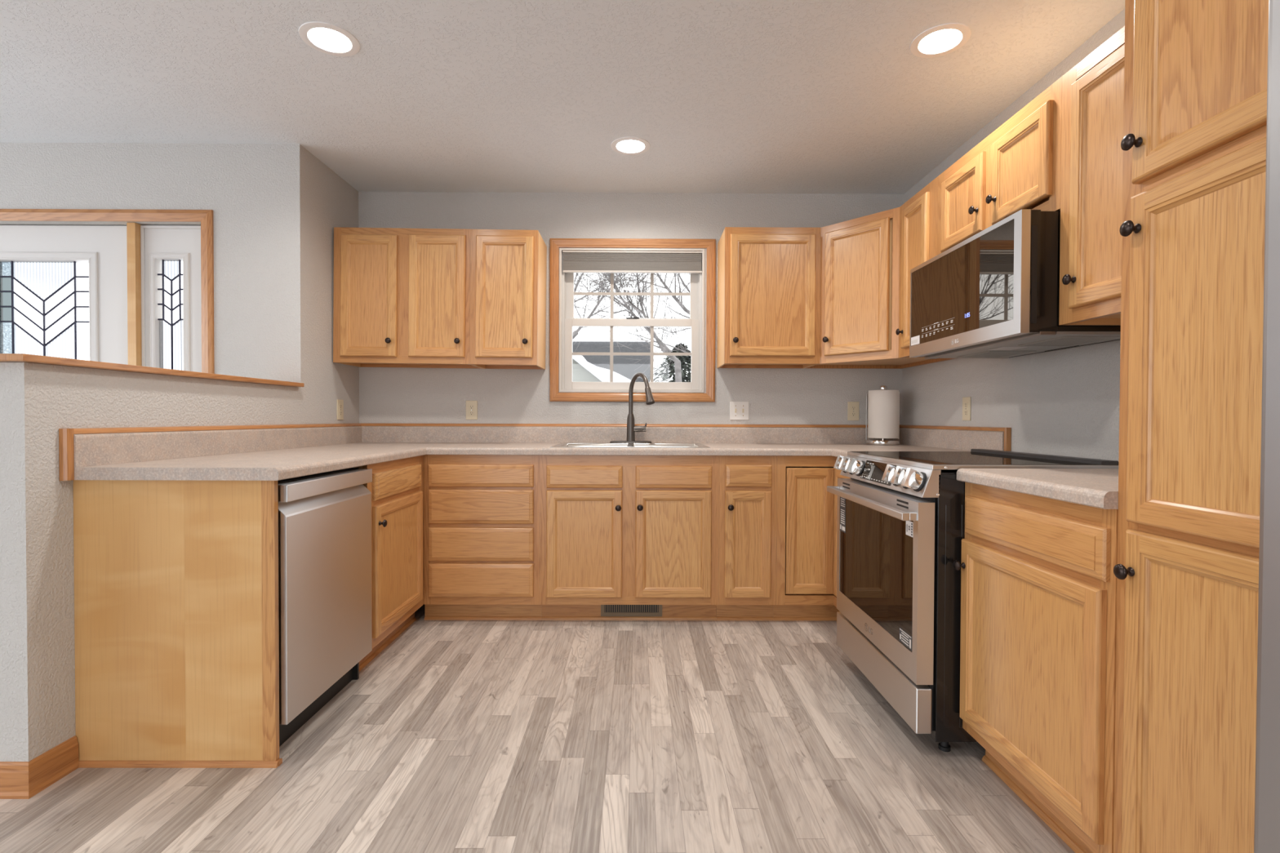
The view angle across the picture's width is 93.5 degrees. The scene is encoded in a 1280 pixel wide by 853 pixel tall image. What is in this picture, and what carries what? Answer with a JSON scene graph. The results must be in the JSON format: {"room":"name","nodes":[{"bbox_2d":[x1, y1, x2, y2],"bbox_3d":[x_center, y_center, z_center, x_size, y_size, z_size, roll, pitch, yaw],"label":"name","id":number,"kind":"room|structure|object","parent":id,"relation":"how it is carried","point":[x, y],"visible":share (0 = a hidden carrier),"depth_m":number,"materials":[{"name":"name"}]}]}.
{"room":"kitchen","nodes":[
{"label":"kitchen","id":0,"kind":"room"},
{"bbox_2d":[0,142,276,380],"bbox_3d":[-3.777,-0.211,3.124,3.870,2.446,0.151,0,1,0],"label":"wall","id":1,"kind":"structure","parent":0,"point":[237,182],"depth_m":3.04,"materials":[{"name":"grey paint"}]},
{"bbox_2d":[0,225,128,364],"bbox_3d":[-3.111,-0.014,3.120,0.997,2.036,0.057,0,1,0],"label":"door","id":2,"kind":"structure","parent":1,"relation":"in","point":[104,248],"depth_m":3.10,"materials":[{"name":"white paint"}]},
{"bbox_2d":[0,208,214,373],"bbox_3d":[-2.915,-0.040,3.046,1.511,2.110,0.017,0,1,0],"label":"trim","id":3,"kind":"structure","parent":1,"relation":"attached to","point":[205,217],"depth_m":3.03,"materials":[{"name":"brown wood"}]},
{"bbox_2d":[126,222,142,365],"bbox_3d":[-2.411,-0.009,3.132,0.386,2.050,0.132,0,1,0],"label":"trim","id":4,"kind":"structure","parent":1,"relation":"attached to","point":[133,229],"depth_m":3.06,"materials":[{"name":"brown wood"}]},
{"bbox_2d":[140,225,201,372],"bbox_3d":[-2.392,-0.012,3.123,0.336,2.036,0.057,0,1,0],"label":"window","id":5,"kind":"structure","parent":1,"relation":"in","point":[159,244],"depth_m":3.10,"materials":[{"name":"white paint"}]},
{"bbox_2d":[0,143,359,761],"bbox_3d":[-1.780,-0.199,2.688,0.120,2.446,2.020,0,1,0],"label":"wall","id":6,"kind":"structure","parent":0,"point":[37,647],"depth_m":1.83,"materials":[{"name":"grey paint"}]},
{"bbox_2d":[0,735,79,799],"bbox_3d":[-1.769,0.989,1.755,0.132,0.095,0.156,0,1,0],"label":"baseboard","id":7,"kind":"structure","parent":6,"relation":"attached to","point":[18,780],"depth_m":1.71,"materials":[{"name":"brown wood"}]},
{"bbox_2d":[0,353,304,386],"bbox_3d":[-1.776,-0.199,2.341,0.175,0.020,1.390,0,1,0],"label":"trim","id":8,"kind":"structure","parent":6,"relation":"on","point":[4,357],"depth_m":1.99,"materials":[{"name":"brown wood"}]},
{"bbox_2d":[337,399,343,419],"bbox_3d":[-1.720,-0.097,3.456,0.007,0.116,0.071,0,1,0],"label":"power outlet","id":9,"kind":"object","parent":6,"relation":"attached to","point":[340,402],"visible":1,"depth_m":3.45,"materials":[{"name":"beige plastic"}]},
{"bbox_2d":[0,604,1075,852],"bbox_3d":[-1.978,1.111,-0.010,7.450,0.100,7.750,0,1,0],"label":"floor","id":10,"kind":"structure","parent":0,"point":[459,736],"depth_m":1.81,"materials":[{"name":"plastic"}]},
{"bbox_2d":[72,480,282,768],"bbox_3d":[-1.410,0.599,1.836,0.618,0.876,0.027,0,1,0],"label":"end panel","id":11,"kind":"object","parent":10,"relation":"on","point":[176,636],"visible":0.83,"depth_m":1.83,"materials":[{"name":"brown wood"}]},
{"bbox_2d":[278,467,372,746],"bbox_3d":[-1.388,0.602,2.153,0.604,0.862,0.600,0,1,0],"label":"dishwasher","id":12,"kind":"object","parent":10,"relation":"on","point":[325,518],"visible":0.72,"depth_m":2.07,"materials":[{"name":"silver metal"}]},
{"bbox_2d":[278,467,359,484],"bbox_3d":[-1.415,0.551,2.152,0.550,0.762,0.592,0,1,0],"label":"control panel","id":13,"kind":"object","parent":12,"relation":"in","point":[303,477],"depth_m":2.12,"materials":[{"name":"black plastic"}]},
{"bbox_2d":[354,455,423,671],"bbox_3d":[-1.388,0.582,3.070,0.644,0.876,1.224,0,1,0],"label":"base cabinet","id":14,"kind":"object","parent":10,"relation":"on","point":[396,488],"visible":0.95,"depth_m":2.73,"materials":[{"name":"brown wood"}]},
{"bbox_2d":[423,454,542,620],"bbox_3d":[-0.827,0.580,3.385,0.618,0.876,0.600,0,1,0],"label":"base cabinet","id":15,"kind":"object","parent":10,"relation":"on","point":[482,512],"visible":0.94,"depth_m":3.09,"materials":[{"name":"brown wood"}]},
{"bbox_2d":[539,455,719,620],"bbox_3d":[-0.056,0.582,3.373,0.923,0.876,0.630,0,1,0],"label":"base cabinet","id":16,"kind":"object","parent":10,"relation":"on","point":[615,530],"visible":0.99,"depth_m":3.10,"materials":[{"name":"brown wood"}]},
{"bbox_2d":[600,604,662,616],"bbox_3d":[-0.045,0.963,3.183,0.324,0.082,0.006,0,1,0],"label":"floor register","id":17,"kind":"object","parent":16,"relation":"in","point":[606,610],"visible":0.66,"depth_m":3.18,"materials":[{"name":"brown metal"}]},
{"bbox_2d":[716,455,777,620],"bbox_3d":[0.555,0.584,3.376,0.300,0.876,0.630,0,1,0],"label":"base cabinet","id":18,"kind":"object","parent":10,"relation":"on","point":[748,484],"visible":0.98,"depth_m":3.10,"materials":[{"name":"brown wood"}]},
{"bbox_2d":[773,455,850,621],"bbox_3d":[1.130,0.589,3.169,0.848,0.876,1.046,0,1,0],"label":"base cabinet","id":19,"kind":"object","parent":10,"relation":"on","point":[806,551],"visible":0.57,"depth_m":3.11,"materials":[{"name":"brown wood"}]},
{"bbox_2d":[58,422,1011,480],"bbox_3d":[-0.052,0.075,2.747,3.337,0.154,1.921,0,1,0],"label":"countertop","id":20,"kind":"structure","parent":19,"relation":"on","point":[268,452],"depth_m":3.01,"materials":[{"name":"laminate"}]},
{"bbox_2d":[550,442,710,448],"bbox_3d":[-0.052,0.192,3.377,0.829,0.183,0.549,0,1,0],"label":"sink","id":21,"kind":"object","parent":20,"relation":"in","point":[653,445],"visible":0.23,"depth_m":3.51,"materials":[{"name":"silver metal"}]},
{"bbox_2d":[609,372,654,443],"bbox_3d":[-0.047,-0.109,3.508,0.264,0.415,0.233,0,1,0],"label":"faucet","id":22,"kind":"object","parent":20,"relation":"on","point":[632,428],"visible":1,"depth_m":3.58,"materials":[{"name":"grey metal"}]},
{"bbox_2d":[866,385,900,445],"bbox_3d":[1.438,-0.067,3.562,0.187,0.348,0.187,0,1,0],"label":"paper towel holder","id":23,"kind":"object","parent":20,"relation":"on","point":[886,442],"visible":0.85,"depth_m":3.52,"materials":[{"name":"silver metal"}]},
{"bbox_2d":[867,390,899,439],"bbox_3d":[1.440,-0.068,3.562,0.171,0.289,0.167,0,1,0],"label":"paper towel roll","id":24,"kind":"object","parent":23,"relation":"in","point":[883,406],"visible":1,"depth_m":3.49,"materials":[{"name":"white paper"}]},
{"bbox_2d":[826,448,1118,751],"bbox_3d":[1.180,0.570,2.260,0.728,0.938,0.763,0,1,0],"label":"range","id":25,"kind":"object","parent":10,"relation":"on","point":[900,524],"visible":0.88,"depth_m":1.98,"materials":[{"name":"silver metal"}]},
{"bbox_2d":[840,497,844,531],"bbox_3d":[0.864,0.371,2.568,0.001,0.142,0.062,0,1,0],"label":"print","id":26,"kind":"object","parent":25,"relation":"attached to","point":[842,500],"depth_m":2.57,"materials":[{"name":"grey"}]},
{"bbox_2d":[899,628,911,648],"bbox_3d":[0.866,0.692,1.965,0.001,0.037,0.084,0,1,0],"label":"print","id":27,"kind":"object","parent":25,"relation":"attached to","point":[904,633],"depth_m":1.96,"materials":[{"name":"grey"}]},
{"bbox_2d":[952,482,1118,852],"bbox_3d":[1.286,0.611,1.583,0.650,0.876,0.592,0,1,0],"label":"base cabinet","id":28,"kind":"object","parent":10,"relation":"on","point":[1038,581],"visible":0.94,"depth_m":1.50,"materials":[{"name":"brown wood"}]},
{"bbox_2d":[956,468,1118,509],"bbox_3d":[1.303,0.154,1.577,0.637,0.038,0.591,0,1,0],"label":"countertop","id":29,"kind":"structure","parent":28,"relation":"on","point":[1092,487],"depth_m":1.55,"materials":[{"name":"laminate"}]},
{"bbox_2d":[1113,0,1268,852],"bbox_3d":[1.293,-0.012,1.051,0.650,2.135,0.455,0,1,0],"label":"pantry cabinet","id":30,"kind":"object","parent":10,"relation":"on","point":[1193,142],"visible":1,"depth_m":1.10,"materials":[{"name":"brown wood"}]},
{"bbox_2d":[1253,0,1279,852],"bbox_3d":[1.193,0.179,0.438,0.740,1.770,0.738,0,1,0],"label":"wall","id":31,"kind":"structure","parent":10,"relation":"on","point":[1267,789],"depth_m":0.79,"materials":[{"name":"grey paint"}]},
{"bbox_2d":[0,0,1124,194],"bbox_3d":[-1.970,-1.435,-0.045,7.450,0.100,7.750,0,1,0],"label":"ceiling","id":32,"kind":"structure","parent":0,"point":[726,96],"depth_m":2.48,"materials":[{"name":"white paint"}]},
{"bbox_2d":[298,21,359,56],"bbox_3d":[-1.131,-1.411,2.199,0.200,0.005,0.200,0,1,0],"label":"recessed light","id":33,"kind":"object","parent":32,"relation":"in","point":[328,38],"visible":1,"depth_m":2.19,"materials":[{"name":"white metal"}]},
{"bbox_2d":[610,136,650,155],"bbox_3d":[-0.048,-1.419,3.050,0.200,0.005,0.200,0,1,0],"label":"recessed light","id":34,"kind":"object","parent":32,"relation":"in","point":[628,145],"visible":1,"depth_m":3.04,"materials":[{"name":"white metal"}]},
{"bbox_2d":[910,22,971,57],"bbox_3d":[1.093,-1.404,2.195,0.200,0.005,0.200,0,1,0],"label":"recessed light","id":35,"kind":"object","parent":32,"relation":"in","point":[940,40],"visible":1,"depth_m":2.19,"materials":[{"name":"white metal"}]},
{"bbox_2d":[358,191,903,530],"bbox_3d":[-0.055,-0.209,3.780,3.579,2.446,0.150,0,1,0],"label":"wall","id":36,"kind":"structure","parent":0,"point":[387,395],"depth_m":3.70,"materials":[{"name":"grey paint"}]},
{"bbox_2d":[333,226,483,368],"bbox_3d":[-1.332,-0.733,3.504,0.762,0.753,0.375,1,1,0],"label":"upper cabinet","id":37,"kind":"object","parent":36,"relation":"attached to","point":[402,295],"visible":0.98,"depth_m":3.36,"materials":[{"name":"brown wood"}]},
{"bbox_2d":[466,400,477,419],"bbox_3d":[-1.034,-0.101,3.698,0.071,0.116,0.007,0,1,0],"label":"power outlet","id":38,"kind":"object","parent":36,"relation":"attached to","point":[471,406],"visible":1,"depth_m":3.70,"materials":[{"name":"beige plastic"}]},
{"bbox_2d":[469,229,546,369],"bbox_3d":[-0.762,-0.726,3.506,0.376,0.753,0.374,1,1,0],"label":"upper cabinet","id":39,"kind":"object","parent":36,"relation":"attached to","point":[508,267],"visible":1,"depth_m":3.36,"materials":[{"name":"brown wood"}]},
{"bbox_2d":[73,426,1008,466],"bbox_3d":[-0.052,0.064,2.758,3.337,0.099,1.899,0,1,0],"label":"backsplash","id":40,"kind":"structure","parent":36,"relation":"attached to","point":[90,449],"depth_m":3.45,"materials":[{"name":"laminate"}]},
{"bbox_2d":[559,248,704,392],"bbox_3d":[-0.051,-0.651,3.753,0.891,0.881,0.121,0,1,0],"label":"window","id":41,"kind":"structure","parent":36,"relation":"in","point":[566,320],"depth_m":3.73,"materials":[{"name":"grey plastic"}]},
{"bbox_2d":[562,250,702,273],"bbox_3d":[-0.046,-1.013,3.707,0.860,0.132,0.026,0,1,0],"label":"window shade","id":42,"kind":"object","parent":41,"relation":"attached to","point":[574,261],"visible":1,"depth_m":3.70,"materials":[{"name":"grey fabric"}]},
{"bbox_2d":[549,238,715,401],"bbox_3d":[-0.045,-0.651,3.690,1.013,0.996,0.016,0,1,0],"label":"trim","id":43,"kind":"structure","parent":36,"relation":"attached to","point":[555,243],"depth_m":3.69,"materials":[{"name":"brown wood"}]},
{"bbox_2d":[729,401,748,420],"bbox_3d":[0.611,-0.097,3.700,0.117,0.113,0.017,0,1,0],"label":"light switch","id":44,"kind":"object","parent":36,"relation":"attached to","point":[738,410],"visible":1,"depth_m":3.70,"materials":[{"name":"white plastic"}]},
{"bbox_2d":[716,226,821,368],"bbox_3d":[0.743,-0.736,3.512,0.536,0.762,0.374,0,1,0],"label":"upper cabinet","id":45,"kind":"object","parent":36,"relation":"attached to","point":[769,277],"visible":1,"depth_m":3.37,"materials":[{"name":"brown wood"}]},
{"bbox_2d":[847,401,859,420],"bbox_3d":[1.314,-0.095,3.708,0.071,0.116,0.007,0,1,0],"label":"power outlet","id":46,"kind":"object","parent":36,"relation":"attached to","point":[853,407],"visible":1,"depth_m":3.71,"materials":[{"name":"beige plastic"}]},
{"bbox_2d":[851,405,856,410],"bbox_3d":[1.314,-0.114,3.705,0.029,0.029,0.001,0,1,0],"label":"socket","id":47,"kind":"object","parent":46,"relation":"attached to","point":[853,407],"depth_m":3.70,"materials":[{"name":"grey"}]},
{"bbox_2d":[902,8,1124,461],"bbox_3d":[1.690,-0.150,-0.088,0.120,2.446,7.600,0,1,0],"label":"wall","id":48,"kind":"structure","parent":0,"point":[1063,402],"depth_m":2.47,"materials":[{"name":"grey paint"}]},
{"bbox_2d":[806,207,955,368],"bbox_3d":[1.311,-0.732,3.373,0.611,0.762,0.657,0,1,0],"label":"upper cabinet","id":49,"kind":"object","parent":48,"relation":"attached to","point":[860,257],"visible":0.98,"depth_m":3.20,"materials":[{"name":"brown wood"}]},
{"bbox_2d":[895,176,937,358],"bbox_3d":[1.440,-0.725,2.852,0.358,0.762,0.386,0,1,0],"label":"upper cabinet","id":50,"kind":"object","parent":48,"relation":"attached to","point":[918,216],"visible":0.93,"depth_m":2.88,"materials":[{"name":"brown wood"}]},
{"bbox_2d":[962,396,970,420],"bbox_3d":[1.614,-0.088,2.978,0.007,0.116,0.071,0,1,0],"label":"power outlet","id":51,"kind":"object","parent":48,"relation":"attached to","point":[966,401],"visible":1,"depth_m":2.97,"materials":[{"name":"beige plastic"}]},
{"bbox_2d":[937,76,1062,254],"bbox_3d":[1.443,-0.892,2.269,0.358,0.410,0.774,0,1,0],"label":"upper cabinet","id":52,"kind":"object","parent":48,"relation":"attached to","point":[1017,166],"visible":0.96,"depth_m":2.15,"materials":[{"name":"brown wood"}]},
{"bbox_2d":[909,208,1120,359],"bbox_3d":[1.406,-0.488,2.273,0.429,0.392,0.772,0,1,0],"label":"microwave","id":53,"kind":"object","parent":52,"relation":"attached to","point":[994,293],"visible":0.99,"depth_m":2.06,"materials":[{"name":"silver metal"}]},
{"bbox_2d":[1058,26,1124,325],"bbox_3d":[1.445,-0.700,1.578,0.358,0.775,0.610,0,1,0],"label":"upper cabinet","id":54,"kind":"object","parent":48,"relation":"attached to","point":[1093,89],"visible":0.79,"depth_m":1.74,"materials":[{"name":"brown wood"}]},
{"label":"outside","id":55,"kind":"structure","parent":0,"visible":0},
{"bbox_3d":[-0.059,1.327,13.727,140.000,0.100,140.000,0,1,0],"label":"ground","id":56,"kind":"structure","parent":55,"visible":0},
{"bbox_2d":[572,341,650,382],"bbox_3d":[-3.813,-0.912,17.556,9.509,4.250,6.250,0,1,0],"label":"neighbor house","id":57,"kind":"structure","parent":56,"relation":"on","point":[585,368],"depth_m":16.90,"materials":[{"name":"concrete"}]},
{"bbox_2d":[572,272,676,339],"bbox_3d":[-0.756,-1.773,12.010,4.015,6.155,2.282,0,1,8],"label":"bare tree","id":58,"kind":"object","parent":56,"relation":"on","point":[575,333],"visible":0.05,"depth_m":11.99,"materials":[{"name":"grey plant"}]},
{"bbox_2d":[572,272,689,382],"bbox_3d":[-0.366,-0.988,8.001,2.132,4.691,1.894,0,1,9],"label":"bare tree","id":59,"kind":"object","parent":56,"relation":"on","point":[662,346],"visible":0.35,"depth_m":7.86,"materials":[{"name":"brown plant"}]},
{"bbox_2d":[590,273,691,378],"bbox_3d":[0.100,-1.286,9.848,2.538,5.241,2.592,0,1,15],"label":"bare tree","id":60,"kind":"object","parent":56,"relation":"on","point":[680,303],"visible":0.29,"depth_m":9.98,"materials":[{"name":"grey plant"}]},
{"bbox_2d":[642,342,690,382],"bbox_3d":[0.874,-0.257,12.892,2.896,3.097,2.866,0,1,0],"label":"evergreen tree","id":61,"kind":"object","parent":56,"relation":"on","point":[686,366],"visible":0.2,"depth_m":12.64,"materials":[{"name":"plant"}]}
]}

